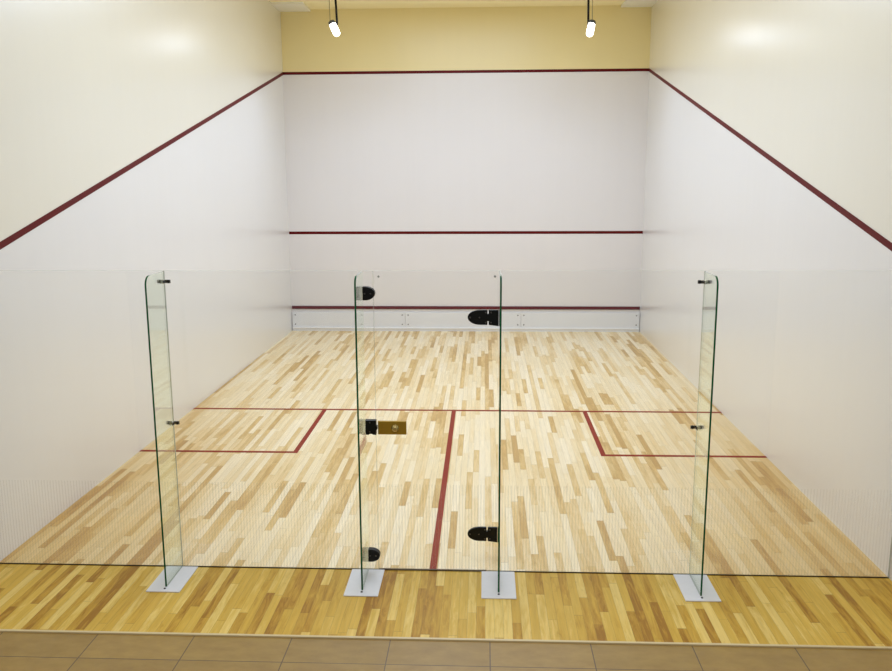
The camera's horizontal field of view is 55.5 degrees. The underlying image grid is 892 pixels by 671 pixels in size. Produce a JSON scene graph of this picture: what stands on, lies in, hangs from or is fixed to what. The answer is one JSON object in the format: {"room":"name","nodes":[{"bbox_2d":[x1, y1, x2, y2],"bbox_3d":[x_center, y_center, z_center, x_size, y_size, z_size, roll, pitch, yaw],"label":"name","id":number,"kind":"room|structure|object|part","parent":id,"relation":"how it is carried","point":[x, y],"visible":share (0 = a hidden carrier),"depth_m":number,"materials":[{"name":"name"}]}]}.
{"room":"squash court","nodes":[
{"label":"squash court","id":0,"kind":"room"},
{"bbox_2d":[0,0,292,560],"bbox_3d":[-3.239,-1.751,9.330,0.203,5.730,12.550,0,10,3],"label":"wall","id":1,"kind":"structure","parent":0,"point":[143,138],"depth_m":8.44,"materials":[{"name":"paint"}]},
{"bbox_2d":[271,2,310,11],"bbox_3d":[-2.632,-5.593,14.446,0.530,0.035,0.650,0,10,3],"label":"ceiling light","id":2,"kind":"object","parent":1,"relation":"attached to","point":[281,6],"depth_m":14.39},
{"bbox_2d":[0,330,891,670],"bbox_3d":[-0.045,1.511,7.192,6.400,0.063,17.250,0,10,3],"label":"floor","id":3,"kind":"structure","parent":0,"point":[598,442],"depth_m":6.75,"materials":[{"name":"brown wood"}]},
{"bbox_2d":[0,270,182,566],"bbox_3d":[-2.606,0.616,6.004,1.374,2.157,0.014,0,10,3],"label":"glass screen","id":4,"kind":"object","parent":3,"relation":"on","point":[0,270],"visible":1,"depth_m":6.08,"materials":[{"name":"clear glass"}]},
{"bbox_2d":[146,566,197,592],"bbox_3d":[-1.922,1.710,5.968,0.234,0.012,0.382,0,10,3],"label":"floor plate","id":5,"kind":"object","parent":3,"relation":"on","point":[176,585],"visible":1,"depth_m":5.95,"materials":[{"name":"silver metal"}]},
{"bbox_2d":[145,271,182,586],"bbox_3d":[-1.925,0.647,5.809,0.093,2.145,0.319,0,10,3],"label":"glass fin","id":6,"kind":"object","parent":5,"relation":"on","point":[169,423],"visible":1,"depth_m":5.69,"materials":[{"name":"clear glass"}]},
{"bbox_2d":[164,271,378,569],"bbox_3d":[-1.203,0.621,5.941,1.428,2.157,0.014,0,10,3],"label":"glass screen","id":7,"kind":"object","parent":3,"relation":"on","point":[372,271],"visible":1,"depth_m":6.12,"materials":[{"name":"clear glass"}]},
{"bbox_2d":[343,569,384,596],"bbox_3d":[-0.566,1.716,5.902,0.234,0.012,0.394,0,10,3],"label":"floor plate","id":8,"kind":"object","parent":3,"relation":"on","point":[373,582],"visible":1,"depth_m":5.88,"materials":[{"name":"white metal"}]},
{"bbox_2d":[354,271,380,589],"bbox_3d":[-0.527,0.652,5.747,0.096,2.145,0.319,0,10,3],"label":"glass fin","id":9,"kind":"object","parent":8,"relation":"on","point":[371,426],"visible":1,"depth_m":5.69,"materials":[{"name":"clear glass"}]},
{"bbox_3d":[-0.569,0.652,5.748,0.012,2.145,0.318,0,10,3],"label":"pane","id":10,"kind":"part","parent":9,"relation":"part of","materials":[{"name":"clear glass"}]},
{"bbox_2d":[373,275,498,570],"bbox_3d":[-0.064,0.629,5.865,0.846,2.154,0.066,0,10,3],"label":"door","id":11,"kind":"structure","parent":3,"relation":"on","point":[478,317],"depth_m":5.88,"materials":[{"name":"clear glass"}]},
{"bbox_3d":[-0.373,0.639,5.891,0.198,0.096,0.018,0,10,3],"label":"lock plate","id":12,"kind":"part","parent":11,"relation":"part of","materials":[{"name":"gold metal"}]},
{"bbox_3d":[-0.353,0.644,5.865,0.052,0.052,0.034,0,10,3],"label":"knob","id":13,"kind":"part","parent":11,"relation":"part of","materials":[{"name":"gold metal"}]},
{"bbox_2d":[0,629,891,649],"bbox_3d":[-0.136,1.875,5.189,6.400,0.054,0.020,0,10,3],"label":"trim","id":14,"kind":"structure","parent":3,"relation":"on","point":[1,630],"depth_m":5.17,"materials":[{"name":"beige wood"}]},
{"bbox_2d":[481,571,515,598],"bbox_3d":[0.362,1.719,5.860,0.234,0.012,0.394,0,10,3],"label":"floor plate","id":15,"kind":"object","parent":3,"relation":"on","point":[489,585],"visible":0.95,"depth_m":5.84,"materials":[{"name":"white metal"}]},
{"bbox_2d":[497,271,501,591],"bbox_3d":[0.359,0.656,5.707,0.012,2.145,0.318,0,10,3],"label":"glass fin","id":16,"kind":"object","parent":15,"relation":"on","point":[500,274],"visible":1,"depth_m":5.57,"materials":[{"name":"clear glass"}]},
{"bbox_2d":[487,271,704,574],"bbox_3d":[1.003,0.630,5.841,1.428,2.157,0.016,0,10,3],"label":"glass screen","id":17,"kind":"object","parent":3,"relation":"on","point":[704,271],"visible":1,"depth_m":6.02,"materials":[{"name":"clear glass"}]},
{"bbox_2d":[673,574,720,601],"bbox_3d":[1.714,1.723,5.806,0.234,0.012,0.382,0,10,3],"label":"floor plate","id":18,"kind":"object","parent":3,"relation":"on","point":[685,583],"visible":1,"depth_m":5.79,"materials":[{"name":"white metal"}]},
{"bbox_2d":[689,272,718,595],"bbox_3d":[1.711,0.660,5.647,0.093,2.145,0.319,0,10,3],"label":"glass fin","id":19,"kind":"object","parent":18,"relation":"on","point":[699,427],"visible":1,"depth_m":5.52,"materials":[{"name":"clear glass"}]},
{"bbox_2d":[690,280,891,577],"bbox_3d":[2.406,0.635,5.780,1.374,2.157,0.014,0,10,3],"label":"glass screen","id":20,"kind":"object","parent":3,"relation":"on","point":[704,280],"visible":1,"depth_m":5.96,"materials":[{"name":"clear glass"}]},
{"bbox_2d":[269,0,624,8],"bbox_3d":[0.043,-4.605,8.654,6.800,0.100,12.550,0,10,3],"label":"ceiling","id":21,"kind":"structure","parent":0,"point":[312,4],"depth_m":14.31,"materials":[{"name":"paint"}]},
{"bbox_2d":[328,0,339,36],"bbox_3d":[-1.726,-4.981,13.047,0.182,0.738,0.145,0,10,3],"label":"pendant spotlight","id":22,"kind":"object","parent":21,"relation":"hanging from","point":[333,25],"visible":1,"depth_m":13.05,"materials":[{"name":"black metal"}]},
{"bbox_3d":[-1.715,-4.719,13.088,0.169,0.206,0.110,5,12,26],"label":"lamp glass","id":23,"kind":"part","parent":22,"relation":"part of","materials":[{"name":"white glass"}]},
{"bbox_3d":[-1.690,-5.068,13.050,0.046,0.570,0.034,0,10,3],"label":"rod","id":24,"kind":"part","parent":22,"relation":"part of","materials":[{"name":"black metal"}]},
{"bbox_2d":[586,0,595,36],"bbox_3d":[2.193,-4.941,12.872,0.168,0.790,0.152,0,10,3],"label":"pendant spotlight","id":25,"kind":"object","parent":21,"relation":"hanging from","point":[591,23],"visible":1,"depth_m":12.88,"materials":[{"name":"black metal"}]},
{"bbox_3d":[2.163,-5.034,12.881,0.040,0.610,0.034,0,10,3],"label":"rod","id":26,"kind":"part","parent":25,"relation":"part of","materials":[{"name":"black metal"}]},
{"bbox_3d":[2.201,-4.654,12.920,0.110,0.208,0.150,7,13,36],"label":"lamp glass","id":27,"kind":"part","parent":25,"relation":"part of","materials":[{"name":"white glass"}]},
{"bbox_2d":[281,5,651,328],"bbox_3d":[0.331,-2.859,15.248,6.400,5.730,0.202,0,10,3],"label":"wall","id":28,"kind":"structure","parent":0,"point":[435,153],"depth_m":15.10,"materials":[{"name":"paint"}]},
{"bbox_2d":[292,306,639,331],"bbox_3d":[0.337,-0.306,15.591,6.380,0.464,0.046,0,10,3],"label":"board","id":29,"kind":"object","parent":28,"relation":"attached to","point":[302,321],"visible":1,"depth_m":15.60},
{"bbox_3d":[-1.799,-0.295,15.700,2.094,0.282,0.026,0,10,3],"label":"panel","id":30,"kind":"part","parent":29,"relation":"part of","materials":[{"name":"white metal"}]},
{"bbox_3d":[0.310,-0.287,15.606,2.121,0.282,0.026,0,10,3],"label":"panel","id":31,"kind":"part","parent":29,"relation":"part of","materials":[{"name":"white metal"}]},
{"bbox_3d":[2.447,-0.279,15.511,2.149,0.282,0.026,0,10,3],"label":"panel","id":32,"kind":"part","parent":29,"relation":"part of","materials":[{"name":"white metal"}]},
{"bbox_2d":[639,0,891,580],"bbox_3d":[3.351,-1.726,9.036,0.203,5.730,12.550,0,10,3],"label":"wall","id":33,"kind":"structure","parent":0,"point":[768,169],"depth_m":8.04,"materials":[{"name":"paint"}]},
{"bbox_2d":[621,0,657,6],"bbox_3d":[3.237,-5.571,14.184,0.520,0.035,0.650,0,10,3],"label":"ceiling light","id":34,"kind":"object","parent":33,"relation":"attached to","point":[627,3],"depth_m":14.20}
]}

